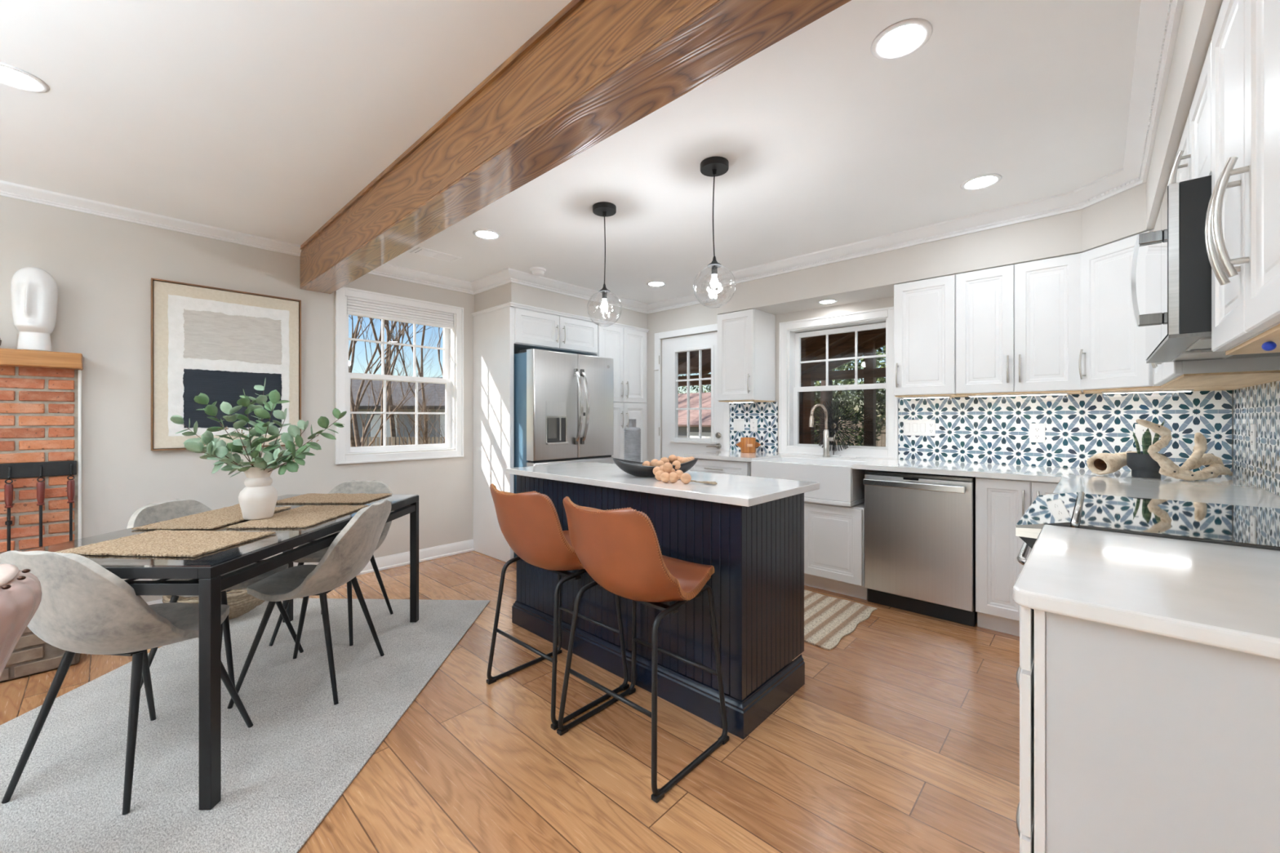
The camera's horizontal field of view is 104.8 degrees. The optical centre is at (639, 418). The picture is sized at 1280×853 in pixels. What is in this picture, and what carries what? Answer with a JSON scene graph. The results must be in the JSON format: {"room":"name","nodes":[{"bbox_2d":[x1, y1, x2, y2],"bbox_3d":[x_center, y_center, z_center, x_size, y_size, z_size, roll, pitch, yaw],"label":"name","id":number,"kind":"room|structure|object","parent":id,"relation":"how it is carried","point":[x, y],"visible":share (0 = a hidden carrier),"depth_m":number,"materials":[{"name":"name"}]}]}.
{"room":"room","nodes":[
{"label":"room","id":0,"kind":"room"},
{"bbox_2d":[0,195,475,602],"bbox_3d":[-3.298,-0.007,2.760,0.160,2.445,8.760,0,0,43],"label":"wall","id":1,"kind":"structure","parent":0,"point":[102,268],"depth_m":2.98,"materials":[{"name":"beige paint"}]},
{"bbox_2d":[0,180,301,256],"bbox_3d":[-4.310,-1.200,1.500,0.070,0.060,5.536,0,0,43],"label":"trim","id":2,"kind":"structure","parent":1,"relation":"attached to","point":[9,189],"depth_m":2.93,"materials":[{"name":"white paint"}]},
{"bbox_2d":[151,277,301,450],"bbox_3d":[-2.697,-0.327,3.256,0.045,1.040,0.762,0,0,43],"label":"framed artwork","id":3,"kind":"object","parent":1,"relation":"attached to","point":[220,344],"visible":0.87,"depth_m":3.19,"materials":[{"name":"brown paper"}]},
{"bbox_2d":[146,539,474,604],"bbox_3d":[-2.334,1.161,3.666,0.022,0.103,2.360,0,0,43],"label":"baseboard","id":4,"kind":"structure","parent":1,"relation":"attached to","point":[401,559],"depth_m":4.18,"materials":[{"name":"white paint"}]},
{"bbox_2d":[334,286,463,464],"bbox_3d":[-2.003,-0.329,4.133,0.189,1.345,1.017,0,0,43],"label":"window","id":5,"kind":"structure","parent":1,"relation":"in","point":[453,339],"depth_m":4.07,"materials":[{"name":"white paint"}]},
{"bbox_2d":[346,296,453,328],"bbox_3d":[-1.974,-0.874,4.110,0.046,0.134,0.855,0,0,43],"label":"cellular shade","id":6,"kind":"object","parent":5,"relation":"attached to","point":[355,306],"visible":0.93,"depth_m":4.06,"materials":[{"name":"white fabric"}]},
{"bbox_2d":[480,306,597,355],"bbox_3d":[-0.944,-0.802,4.684,0.665,0.334,0.941,0,0,43],"label":"upper cabinet","id":7,"kind":"object","parent":1,"relation":"attached to","point":[533,329],"visible":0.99,"depth_m":4.44,"materials":[{"name":"white paint"}]},
{"bbox_2d":[0,551,1019,852],"bbox_3d":[-0.756,1.245,0.361,7.200,0.060,8.900,0,0,43],"label":"floor","id":8,"kind":"structure","parent":0,"point":[902,735],"depth_m":1.78,"materials":[{"name":"brown wood"}]},
{"bbox_2d":[0,365,81,682],"bbox_3d":[-3.574,0.467,1.951,0.534,1.492,1.801,0,0,43],"label":"brick fireplace","id":9,"kind":"object","parent":8,"relation":"on","point":[41,408],"visible":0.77,"depth_m":2.63,"materials":[{"name":"brick"}]},
{"bbox_2d":[0,460,76,479],"bbox_3d":[-3.697,0.274,2.084,0.042,0.083,1.728,0,0,43],"label":"rail","id":10,"kind":"object","parent":9,"relation":"attached to","point":[8,471],"visible":1,"depth_m":2.62,"materials":[{"name":"black metal"}]},
{"bbox_2d":[4,479,13,551],"bbox_3d":[-3.259,0.498,2.543,0.029,0.374,0.029,0,0,43],"label":"tool","id":11,"kind":"object","parent":10,"relation":"hanging from","point":[8,487],"visible":0.99,"depth_m":2.54,"materials":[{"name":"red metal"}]},
{"bbox_2d":[36,477,44,546],"bbox_3d":[-3.188,0.496,2.620,0.029,0.369,0.029,0,0,43],"label":"tool","id":12,"kind":"object","parent":10,"relation":"hanging from","point":[41,485],"visible":1,"depth_m":2.62,"materials":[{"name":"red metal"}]},
{"bbox_2d":[66,475,75,541],"bbox_3d":[-3.116,0.496,2.697,0.029,0.369,0.029,0,0,43],"label":"tool","id":13,"kind":"object","parent":10,"relation":"hanging from","point":[71,482],"visible":0.99,"depth_m":2.69,"materials":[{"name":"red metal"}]},
{"bbox_2d":[0,347,83,370],"bbox_3d":[-3.713,-0.315,2.080,0.153,0.084,1.800,0,0,43],"label":"mantel shelf","id":14,"kind":"object","parent":9,"relation":"on","point":[8,357],"visible":1,"depth_m":2.58,"materials":[{"name":"brown wood"}]},
{"bbox_2d":[10,266,57,351],"bbox_3d":[-3.204,-0.580,2.606,0.161,0.444,0.157,0,0,43],"label":"head sculpture","id":15,"kind":"object","parent":14,"relation":"on","point":[33,291],"visible":0.98,"depth_m":2.57,"materials":[{"name":"white ceramic"}]},
{"bbox_2d":[162,588,265,619],"bbox_3d":[-2.572,1.119,3.027,0.524,0.189,0.524,0,0,34],"label":"woven basket","id":16,"kind":"object","parent":8,"relation":"on","point":[241,603],"visible":0.29,"depth_m":2.92,"materials":[{"name":"wicker"}]},
{"bbox_2d":[0,598,489,852],"bbox_3d":[-1.745,1.210,2.055,1.552,0.008,2.559,0,0,-1],"label":"area rug","id":17,"kind":"object","parent":8,"relation":"on","point":[282,775],"visible":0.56,"depth_m":1.87,"materials":[{"name":"grey carpet"}]},
{"bbox_2d":[0,564,41,677],"bbox_3d":[-1.700,0.779,0.793,0.867,0.853,0.698,0,0,-25],"label":"leather armchair","id":18,"kind":"object","parent":17,"relation":"on","point":[20,591],"visible":1,"depth_m":1.10,"materials":[{"name":"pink leather"}]},
{"bbox_2d":[0,550,253,814],"bbox_3d":[-1.764,0.799,1.704,0.486,0.819,0.524,0,0,6],"label":"dining chair","id":19,"kind":"object","parent":17,"relation":"on","point":[84,607],"visible":0.83,"depth_m":1.52,"materials":[{"name":"grey fabric"}]},
{"bbox_2d":[126,498,303,688],"bbox_3d":[-1.994,0.799,2.329,0.524,0.819,0.486,0,0,0],"label":"dining chair","id":20,"kind":"object","parent":17,"relation":"on","point":[149,513],"visible":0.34,"depth_m":2.25,"materials":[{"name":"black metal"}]},
{"bbox_2d":[22,494,418,809],"bbox_3d":[-1.717,0.829,2.233,0.790,0.753,1.435,0,0,0],"label":"dining table","id":21,"kind":"object","parent":17,"relation":"on","point":[205,570],"visible":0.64,"depth_m":1.56,"materials":[{"name":"black metal"}]},
{"bbox_2d":[54,529,275,556],"bbox_3d":[-1.692,0.447,1.785,0.507,0.008,0.337,0,0,4],"label":"placemat","id":22,"kind":"object","parent":21,"relation":"on","point":[157,543],"visible":1,"depth_m":1.76,"materials":[{"name":"wicker"}]},
{"bbox_2d":[131,506,291,529],"bbox_3d":[-1.912,0.447,2.245,0.327,0.008,0.488,0,0,-2],"label":"placemat","id":23,"kind":"object","parent":21,"relation":"on","point":[211,519],"visible":0.77,"depth_m":2.14,"materials":[{"name":"wicker"}]},
{"bbox_2d":[226,505,368,528],"bbox_3d":[-1.547,0.447,2.276,0.328,0.008,0.508,0,0,-2],"label":"placemat","id":24,"kind":"object","parent":21,"relation":"on","point":[304,516],"visible":0.98,"depth_m":2.22,"materials":[{"name":"wicker"}]},
{"bbox_2d":[238,465,278,519],"bbox_3d":[-1.708,0.328,2.205,0.141,0.232,0.141,0,0,43],"label":"flower vase","id":25,"kind":"object","parent":24,"relation":"on","point":[258,500],"visible":0.9,"depth_m":2.16,"materials":[{"name":"ceramic"}]},
{"bbox_2d":[169,377,346,477],"bbox_3d":[-1.710,0.036,2.198,0.752,0.454,0.270,0,0,1],"label":"plant","id":26,"kind":"object","parent":25,"relation":"in","point":[273,457],"visible":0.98,"depth_m":2.19,"materials":[{"name":"green plant"}]},
{"bbox_2d":[275,493,391,503],"bbox_3d":[-1.723,0.447,2.770,0.507,0.008,0.318,0,0,0],"label":"placemat","id":27,"kind":"object","parent":21,"relation":"on","point":[311,498],"visible":0.99,"depth_m":2.75,"materials":[{"name":"wicker"}]},
{"bbox_2d":[226,499,391,708],"bbox_3d":[-1.474,0.799,2.281,0.524,0.819,0.486,0,0,-4],"label":"dining chair","id":28,"kind":"object","parent":17,"relation":"on","point":[354,546],"visible":1,"depth_m":2.15,"materials":[{"name":"grey fabric"}]},
{"bbox_2d":[268,480,393,646],"bbox_3d":[-1.747,0.799,2.865,0.486,0.819,0.524,0,0,0],"label":"dining chair","id":29,"kind":"object","parent":17,"relation":"on","point":[374,486],"visible":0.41,"depth_m":2.96,"materials":[{"name":"black metal"}]},
{"bbox_2d":[473,306,514,563],"bbox_3d":[-1.300,0.137,4.343,0.613,2.154,0.039,0,0,43],"label":"panel","id":30,"kind":"object","parent":8,"relation":"on","point":[494,331],"visible":0.77,"depth_m":4.32,"materials":[{"name":"white paint"}]},
{"bbox_2d":[486,483,629,730],"bbox_3d":[-0.393,0.751,2.228,0.512,0.926,0.512,0,0,43],"label":"bar stool","id":31,"kind":"object","parent":8,"relation":"on","point":[529,522],"visible":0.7,"depth_m":2.04,"materials":[{"name":"leather"}]},
{"bbox_2d":[514,348,613,557],"bbox_3d":[-0.829,0.320,4.568,0.951,1.789,0.900,0,0,43],"label":"refrigerator","id":32,"kind":"object","parent":8,"relation":"on","point":[564,402],"visible":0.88,"depth_m":4.18,"materials":[{"name":"silver metal"}]},
{"bbox_2d":[588,322,647,464],"bbox_3d":[-0.373,0.122,5.299,0.665,2.183,0.734,0,0,43],"label":"pantry cabinet","id":33,"kind":"object","parent":8,"relation":"on","point":[628,348],"visible":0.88,"depth_m":5.12,"materials":[{"name":"white paint"}]},
{"bbox_2d":[556,496,728,803],"bbox_3d":[-0.007,0.751,1.865,0.512,0.926,0.512,0,0,43],"label":"bar stool","id":34,"kind":"object","parent":8,"relation":"on","point":[620,548],"visible":1,"depth_m":1.70,"materials":[{"name":"brown leather"}]},
{"bbox_2d":[511,475,804,739],"bbox_3d":[0.029,0.769,2.629,1.573,0.890,0.630,0,0,43],"label":"kitchen island","id":35,"kind":"object","parent":8,"relation":"on","point":[756,553],"visible":0.54,"depth_m":2.10,"materials":[{"name":"blue paint"}]},
{"bbox_2d":[505,462,819,506],"bbox_3d":[0.017,0.308,2.588,1.625,0.030,0.633,0,0,43],"label":"island countertop","id":36,"kind":"structure","parent":35,"relation":"on","point":[730,489],"depth_m":2.26,"materials":[{"name":"white stone"}]},
{"bbox_2d":[624,418,640,462],"bbox_3d":[-0.043,0.147,2.850,0.096,0.291,0.096,0,0,43],"label":"bottle vase","id":37,"kind":"object","parent":36,"relation":"on","point":[632,433],"visible":0.84,"depth_m":2.81,"materials":[{"name":"grey ceramic"}]},
{"bbox_2d":[612,457,697,477],"bbox_3d":[0.079,0.250,2.518,0.438,0.098,0.204,0,0,-2],"label":"dough bowl","id":38,"kind":"object","parent":36,"relation":"on","point":[633,468],"visible":0.66,"depth_m":2.46,"materials":[{"name":"black wood"}]},
{"bbox_2d":[642,454,717,484],"bbox_3d":[0.178,0.240,2.374,0.275,0.106,0.456,0,0,-8],"label":"bead garland","id":39,"kind":"object","parent":36,"relation":"on","point":[665,473],"visible":0.93,"depth_m":2.37,"materials":[{"name":"brown wood"}]},
{"bbox_2d":[688,458,751,476],"bbox_3d":[0.827,0.773,4.234,0.575,0.882,0.663,0,0,43],"label":"base cabinet","id":40,"kind":"object","parent":8,"relation":"on","point":[707,465],"visible":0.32,"depth_m":3.97,"materials":[{"name":"white paint"}]},
{"bbox_2d":[804,501,867,599],"bbox_3d":[1.366,0.902,3.760,0.855,0.624,0.626,0,0,43],"label":"base cabinet","id":41,"kind":"object","parent":8,"relation":"on","point":[834,535],"visible":0.45,"depth_m":3.38,"materials":[{"name":"white paint"}]},
{"bbox_2d":[804,589,877,650],"bbox_3d":[0.845,1.210,3.240,1.133,0.008,0.772,0,0,43],"label":"runner rug","id":42,"kind":"object","parent":8,"relation":"on","point":[828,620],"visible":0.34,"depth_m":2.99,"materials":[{"name":"fabric"}]},
{"bbox_2d":[863,469,977,626],"bbox_3d":[1.883,0.773,3.236,0.594,0.882,0.674,0,0,43],"label":"dishwasher","id":43,"kind":"object","parent":8,"relation":"on","point":[920,528],"visible":0.98,"depth_m":3.01,"materials":[{"name":"silver metal"}]},
{"bbox_2d":[975,476,1058,636],"bbox_3d":[2.306,0.773,2.862,0.512,0.882,0.663,0,0,43],"label":"base cabinet","id":44,"kind":"object","parent":8,"relation":"on","point":[1001,504],"visible":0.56,"depth_m":2.75,"materials":[{"name":"white paint"}]},
{"bbox_2d":[1015,491,1279,564],"bbox_3d":[1.622,0.750,1.507,0.707,0.929,0.776,0,0,43],"label":"range","id":45,"kind":"object","parent":8,"relation":"on","point":[1249,526],"visible":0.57,"depth_m":1.45,"materials":[{"name":"metal"}]},
{"bbox_2d":[1017,525,1072,564],"bbox_3d":[1.621,0.738,1.508,0.704,0.835,0.768,0,0,43],"label":"oven","id":46,"kind":"object","parent":45,"relation":"in","point":[1029,535],"depth_m":1.44,"materials":[{"name":"silver metal"}]},
{"bbox_2d":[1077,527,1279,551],"bbox_3d":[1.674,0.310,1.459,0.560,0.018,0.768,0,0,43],"label":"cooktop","id":47,"kind":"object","parent":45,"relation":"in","point":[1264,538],"depth_m":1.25,"materials":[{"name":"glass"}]},
{"bbox_2d":[1079,493,1279,550],"bbox_3d":[1.679,0.297,1.454,0.553,0.008,0.776,0,0,43],"label":"cooktop","id":48,"kind":"object","parent":45,"relation":"in","point":[1249,526],"depth_m":1.42,"materials":[{"name":"black glass"}]},
{"bbox_2d":[1016,604,1279,852],"bbox_3d":[1.137,0.773,0.942,0.666,0.882,0.703,0,0,43],"label":"base cabinet","id":49,"kind":"object","parent":8,"relation":"on","point":[1131,741],"visible":0.73,"depth_m":0.79,"materials":[{"name":"white paint"}]},
{"bbox_2d":[1013,524,1279,659],"bbox_3d":[1.140,0.316,0.923,0.640,0.030,0.733,0,0,43],"label":"countertop","id":50,"kind":"structure","parent":49,"relation":"on","point":[1222,596],"depth_m":0.88,"materials":[{"name":"white stone"}]},
{"bbox_3d":[2.417,0.723,2.258,0.584,0.784,1.398,0,0,43],"label":"base cabinet","id":51,"kind":"object","parent":8,"relation":"on","visible":0},
{"bbox_2d":[684,450,1279,508],"bbox_3d":[1.490,0.316,3.118,3.113,0.030,1.398,0,0,43],"label":"countertop","id":52,"kind":"structure","parent":51,"relation":"on","point":[1222,490],"depth_m":2.47,"materials":[{"name":"white stone"}]},
{"bbox_2d":[751,456,866,506],"bbox_3d":[1.277,0.449,3.667,0.741,0.267,0.484,0,0,43],"label":"farmhouse sink","id":53,"kind":"object","parent":52,"relation":"in","point":[841,484],"visible":0.55,"depth_m":3.40,"materials":[{"name":"white ceramic"}]},
{"bbox_2d":[808,403,835,457],"bbox_3d":[1.428,0.091,3.889,0.213,0.420,0.095,0,0,-3],"label":"kitchen faucet","id":54,"kind":"object","parent":52,"relation":"on","point":[827,438],"visible":1,"depth_m":3.89,"materials":[{"name":"silver metal"}]},
{"bbox_2d":[809,400,858,456],"bbox_3d":[1.550,0.077,3.944,0.409,0.448,0.042,0,0,44],"label":"sculpture","id":55,"kind":"object","parent":52,"relation":"on","point":[833,430],"visible":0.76,"depth_m":3.92,"materials":[{"name":"black"}]},
{"bbox_2d":[1086,451,1137,475],"bbox_3d":[2.558,0.238,2.663,0.311,0.120,0.118,0,0,-23],"label":"log","id":56,"kind":"object","parent":52,"relation":"on","point":[1100,464],"visible":0.87,"depth_m":2.61,"materials":[{"name":"brown wood"}]},
{"bbox_2d":[1126,452,1166,478],"bbox_3d":[2.598,0.240,2.528,0.142,0.122,0.142,0,0,43],"label":"plant pot","id":57,"kind":"object","parent":52,"relation":"on","point":[1141,465],"visible":0.84,"depth_m":2.49,"materials":[{"name":"grey ceramic"}]},
{"bbox_2d":[1133,420,1164,453],"bbox_3d":[2.607,0.110,2.523,0.147,0.205,0.021,0,0,4],"label":"snake plant","id":58,"kind":"object","parent":57,"relation":"in","point":[1146,438],"visible":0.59,"depth_m":2.52,"materials":[{"name":"green plant"}]},
{"bbox_2d":[1136,418,1232,480],"bbox_3d":[2.723,0.151,2.430,0.597,0.298,0.148,0,0,-19],"label":"driftwood piece","id":59,"kind":"object","parent":52,"relation":"on","point":[1216,468],"visible":1,"depth_m":2.40,"materials":[{"name":"grey wood"}]},
{"bbox_2d":[474,282,647,328],"bbox_3d":[-0.724,-1.100,4.965,0.615,0.260,1.705,0,0,43],"label":"wall","id":60,"kind":"structure","parent":0,"point":[513,292],"depth_m":4.50,"materials":[{"name":"beige paint"}]},
{"bbox_2d":[471,302,648,332],"bbox_3d":[-0.727,-0.955,4.938,0.648,0.030,1.728,0,0,43],"label":"trim","id":61,"kind":"structure","parent":60,"relation":"attached to","point":[509,304],"depth_m":4.46,"materials":[{"name":"white paint"}]},
{"bbox_2d":[0,0,1141,303],"bbox_3d":[-0.756,-1.280,0.361,7.200,0.100,8.900,0,0,43],"label":"ceiling","id":62,"kind":"structure","parent":0,"point":[264,118],"depth_m":2.05,"materials":[{"name":"paint"}]},
{"bbox_2d":[0,62,49,93],"bbox_3d":[-2.258,-1.227,1.768,0.178,0.005,0.178,0,0,43],"label":"recessed light","id":63,"kind":"object","parent":62,"relation":"in","point":[11,76],"visible":1,"depth_m":1.79,"materials":[{"name":"white paint"}]},
{"bbox_2d":[0,66,40,88],"bbox_3d":[-2.258,-1.228,1.768,0.134,0.002,0.134,0,0,43],"label":"diffuser","id":64,"kind":"object","parent":63,"relation":"attached to","point":[15,77],"depth_m":1.78,"materials":[{"name":"white plastic"}]},
{"bbox_2d":[409,246,462,262],"bbox_3d":[-1.529,-1.225,3.696,0.170,0.009,0.320,0,0,43],"label":"ceiling vent","id":65,"kind":"object","parent":62,"relation":"in","point":[423,251],"visible":1,"depth_m":3.68,"materials":[{"name":"white metal"}]},
{"bbox_2d":[299,0,851,293],"bbox_3d":[-0.663,-1.082,2.016,4.714,0.294,0.205,0,0,43],"label":"ceiling beam","id":66,"kind":"structure","parent":62,"relation":"attached to","point":[596,68],"depth_m":1.60,"materials":[{"name":"brown wood"}]},
{"bbox_2d":[586,201,622,326],"bbox_3d":[-0.206,-0.885,2.858,0.203,0.689,0.203,0,0,43],"label":"pendant light","id":67,"kind":"object","parent":62,"relation":"hanging from","point":[604,209],"visible":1,"depth_m":2.85,"materials":[{"name":"black metal"}]},
{"bbox_2d":[693,156,735,307],"bbox_3d":[0.359,-0.885,2.375,0.203,0.689,0.203,0,0,43],"label":"pendant light","id":68,"kind":"object","parent":62,"relation":"hanging from","point":[713,166],"visible":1,"depth_m":2.36,"materials":[{"name":"black metal"}]},
{"bbox_2d":[871,17,932,60],"bbox_3d":[0.848,-1.227,1.601,0.178,0.005,0.178,0,0,43],"label":"recessed light","id":69,"kind":"object","parent":62,"relation":"in","point":[902,38],"visible":1,"depth_m":1.59,"materials":[{"name":"white paint"}]},
{"bbox_2d":[878,25,924,56],"bbox_3d":[0.848,-1.228,1.601,0.134,0.002,0.134,0,0,43],"label":"diffuser","id":70,"kind":"object","parent":69,"relation":"attached to","point":[897,40],"depth_m":1.60,"materials":[{"name":"white"}]},
{"bbox_2d":[960,173,1001,190],"bbox_3d":[1.771,-1.227,2.559,0.178,0.005,0.178,0,0,43],"label":"recessed light","id":71,"kind":"object","parent":62,"relation":"in","point":[982,181],"visible":1,"depth_m":2.55,"materials":[{"name":"white paint"}]},
{"bbox_2d":[965,176,996,188],"bbox_3d":[1.771,-1.228,2.559,0.134,0.002,0.134,0,0,43],"label":"diffuser","id":72,"kind":"object","parent":71,"relation":"attached to","point":[978,182],"depth_m":2.56,"materials":[{"name":"white plastic"}]},
{"bbox_2d":[647,296,1235,471],"bbox_3d":[1.468,-0.007,4.203,4.865,2.445,0.160,0,0,43],"label":"wall","id":73,"kind":"structure","parent":0,"point":[695,315],"depth_m":4.99,"materials":[{"name":"beige paint"}]},
{"bbox_2d":[653,323,729,471],"bbox_3d":[0.511,0.150,4.980,0.935,2.130,0.107,0,0,43],"label":"door","id":74,"kind":"structure","parent":73,"relation":"in","point":[672,444],"depth_m":5.04,"materials":[{"name":"white paint"}]},
{"bbox_2d":[717,308,775,402],"bbox_3d":[0.921,-0.531,4.316,0.360,0.764,0.415,0,0,43],"label":"upper cabinet","id":75,"kind":"object","parent":73,"relation":"attached to","point":[746,339],"visible":0.98,"depth_m":4.19,"materials":[{"name":"white paint"}]},
{"bbox_2d":[729,401,777,453],"bbox_3d":[1.031,0.076,4.493,0.485,0.449,0.008,0,0,43],"label":"tile backsplash","id":76,"kind":"structure","parent":73,"relation":"attached to","point":[766,413],"depth_m":4.45,"materials":[{"name":"tile"}]},
{"bbox_2d":[778,306,898,459],"bbox_3d":[1.623,-0.268,4.039,0.948,1.137,0.189,0,0,43],"label":"window","id":77,"kind":"structure","parent":73,"relation":"in","point":[875,406],"depth_m":4.05,"materials":[{"name":"white paint"}]},
{"bbox_2d":[893,274,964,397],"bbox_3d":[1.967,-0.531,3.346,0.357,0.764,0.415,0,0,43],"label":"upper cabinet","id":78,"kind":"object","parent":73,"relation":"attached to","point":[925,310],"visible":0.94,"depth_m":3.22,"materials":[{"name":"white paint"}]},
{"bbox_2d":[955,253,1082,396],"bbox_3d":[2.316,-0.531,3.022,0.591,0.764,0.415,0,0,43],"label":"upper cabinet","id":79,"kind":"object","parent":73,"relation":"attached to","point":[1018,325],"visible":0.99,"depth_m":2.88,"materials":[{"name":"white paint"}]},
{"bbox_2d":[897,390,1231,475],"bbox_3d":[2.510,0.076,3.121,1.600,0.449,0.008,0,0,43],"label":"tile backsplash","id":80,"kind":"structure","parent":73,"relation":"attached to","point":[995,430],"depth_m":3.04,"materials":[{"name":"tile"}]},
{"bbox_2d":[903,419,935,435],"bbox_3d":[2.019,0.066,3.563,0.205,0.115,0.011,0,0,43],"label":"wall plate","id":81,"kind":"object","parent":80,"relation":"attached to","point":[911,427],"visible":1,"depth_m":3.56,"materials":[{"name":"white plastic"}]},
{"bbox_2d":[1078,229,1257,394],"bbox_3d":[2.686,-0.531,2.560,0.600,0.764,0.588,0,0,43],"label":"upper cabinet","id":82,"kind":"object","parent":73,"relation":"attached to","point":[1112,356],"visible":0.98,"depth_m":2.54,"materials":[{"name":"white paint"}]},
{"bbox_2d":[716,0,1222,315],"bbox_3d":[0.983,-1.073,2.464,2.970,0.315,3.050,0,0,43],"label":"soffit","id":83,"kind":"structure","parent":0,"point":[1135,211],"depth_m":2.87,"materials":[{"name":"beige paint"}]},
{"bbox_2d":[367,0,1183,313],"bbox_3d":[0.202,-1.188,3.188,4.390,0.085,3.050,0,0,43],"label":"trim","id":84,"kind":"structure","parent":83,"relation":"attached to","point":[1158,20],"depth_m":2.88,"materials":[{"name":"white paint"}]},
{"bbox_3d":[2.082,-0.007,1.377,0.120,2.445,3.150,0,0,43],"label":"wall","id":85,"kind":"structure","parent":0,"visible":0},
{"bbox_2d":[1168,40,1211,184],"bbox_3d":[1.732,-0.750,1.360,0.367,0.325,0.766,0,0,43],"label":"upper cabinet","id":86,"kind":"object","parent":85,"relation":"attached to","point":[1193,160],"visible":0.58,"depth_m":1.37,"materials":[{"name":"white paint"}]},
{"bbox_2d":[1130,175,1279,363],"bbox_3d":[1.696,-0.391,1.391,0.457,0.387,0.759,0,0,43],"label":"microwave","id":87,"kind":"object","parent":86,"relation":"attached to","point":[1176,320],"visible":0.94,"depth_m":1.22,"materials":[{"name":"silver metal"}]},
{"bbox_2d":[1151,164,1279,387],"bbox_3d":[2.287,-0.531,1.958,0.365,0.764,0.857,0,0,43],"label":"upper cabinet","id":88,"kind":"object","parent":85,"relation":"attached to","point":[1263,370],"visible":0.22,"depth_m":1.72,"materials":[{"name":"white paint"}]},
{"bbox_2d":[1204,0,1279,355],"bbox_3d":[1.222,-0.521,0.815,0.372,0.784,0.718,0,0,43],"label":"upper cabinet","id":89,"kind":"object","parent":85,"relation":"attached to","point":[1242,222],"visible":1,"depth_m":0.91,"materials":[{"name":"white paint"}]},
{"bbox_2d":[1232,380,1279,496],"bbox_3d":[2.075,0.383,1.465,0.008,1.064,3.010,0,0,43],"label":"tile backsplash","id":90,"kind":"structure","parent":85,"relation":"attached to","point":[1259,405],"depth_m":2.16,"materials":[{"name":"tile"}]},
{"label":"outside","id":91,"kind":"structure","parent":0,"visible":0},
{"bbox_2d":[678,322,885,386],"bbox_3d":[2.078,-0.599,6.652,10.000,3.947,4.220,0,0,43],"label":"covered porch","id":92,"kind":"object","parent":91,"point":[842,345],"visible":0.06,"depth_m":7.66,"materials":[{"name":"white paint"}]},
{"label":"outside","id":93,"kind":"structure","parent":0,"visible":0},
{"bbox_3d":[-0.531,1.740,14.132,100.000,0.050,100.000,0,0,43],"label":"lawn","id":94,"kind":"structure","parent":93,"visible":0},
{"bbox_2d":[348,315,413,447],"bbox_3d":[-5.941,-2.796,10.069,3.396,9.037,4.143,0,0,0],"label":"bare tree","id":95,"kind":"object","parent":94,"relation":"on","point":[352,437],"visible":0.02,"depth_m":11.63,"materials":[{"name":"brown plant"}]},
{"bbox_2d":[368,317,396,445],"bbox_3d":[-5.855,-4.345,12.825,8.392,12.166,4.466,0,0,-28],"label":"bare tree","id":96,"kind":"object","parent":94,"relation":"on","point":[393,429],"visible":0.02,"depth_m":13.32,"materials":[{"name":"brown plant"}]},
{"bbox_2d":[348,315,433,446],"bbox_3d":[-4.543,-1.907,9.207,2.939,7.255,3.930,0,0,-12],"label":"bare tree","id":97,"kind":"object","parent":94,"relation":"on","point":[353,408],"visible":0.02,"depth_m":8.33,"materials":[{"name":"brown plant"}]},
{"bbox_2d":[379,320,407,445],"bbox_3d":[-4.662,-2.847,10.841,5.308,9.137,4.601,0,0,-37],"label":"bare tree","id":98,"kind":"object","parent":94,"relation":"on","point":[391,372],"visible":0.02,"depth_m":10.22,"materials":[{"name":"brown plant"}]},
{"bbox_2d":[348,326,443,446],"bbox_3d":[-3.569,0.195,6.269,2.549,3.044,1.527,0,0,-9],"label":"bare tree","id":99,"kind":"object","parent":94,"relation":"on","point":[398,374],"visible":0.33,"depth_m":6.44,"materials":[{"name":"brown plant"}]},
{"bbox_2d":[350,436,444,447],"bbox_3d":[-6.091,1.090,12.533,6.000,1.250,0.065,0,0,0],"label":"picket fence","id":100,"kind":"object","parent":94,"relation":"on","point":[369,437],"visible":0.08,"depth_m":12.50,"materials":[{"name":"brown wood"}]},
{"bbox_2d":[350,377,444,446],"bbox_3d":[-8.934,0.015,20.000,8.500,3.400,6.800,0,0,0],"label":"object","id":101,"kind":"structure","parent":94,"relation":"on","point":[363,406],"depth_m":17.00,"materials":[{"name":"grey"}]},
{"bbox_2d":[379,319,427,444],"bbox_3d":[-3.309,-2.436,8.022,4.451,8.319,2.754,0,0,12],"label":"bare tree","id":102,"kind":"object","parent":94,"relation":"on","point":[402,323],"visible":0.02,"depth_m":8.60,"materials":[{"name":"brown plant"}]},
{"bbox_2d":[371,376,444,444],"bbox_3d":[-2.998,0.503,6.784,1.090,2.428,1.854,0,0,-38],"label":"bare tree","id":103,"kind":"object","parent":94,"relation":"on","point":[423,406],"visible":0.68,"depth_m":6.89,"materials":[{"name":"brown plant"}]},
{"bbox_2d":[374,359,444,444],"bbox_3d":[-2.751,0.418,7.100,1.210,2.600,2.670,0,0,30],"label":"bare tree","id":104,"kind":"object","parent":94,"relation":"on","point":[420,419],"visible":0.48,"depth_m":6.59,"materials":[{"name":"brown plant"}]},
{"bbox_2d":[678,392,711,438],"bbox_3d":[1.945,0.464,14.816,4.500,2.502,3.231,0,0,43],"label":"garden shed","id":105,"kind":"object","parent":94,"relation":"on","point":[706,397],"visible":0.12,"depth_m":13.71,"materials":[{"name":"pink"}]},
{"bbox_2d":[814,350,885,386],"bbox_3d":[5.785,-0.344,15.092,3.974,4.126,2.770,0,0,43],"label":"leafy tree","id":106,"kind":"object","parent":94,"relation":"on","point":[847,382],"visible":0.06,"depth_m":14.23,"materials":[{"name":"green plant"}]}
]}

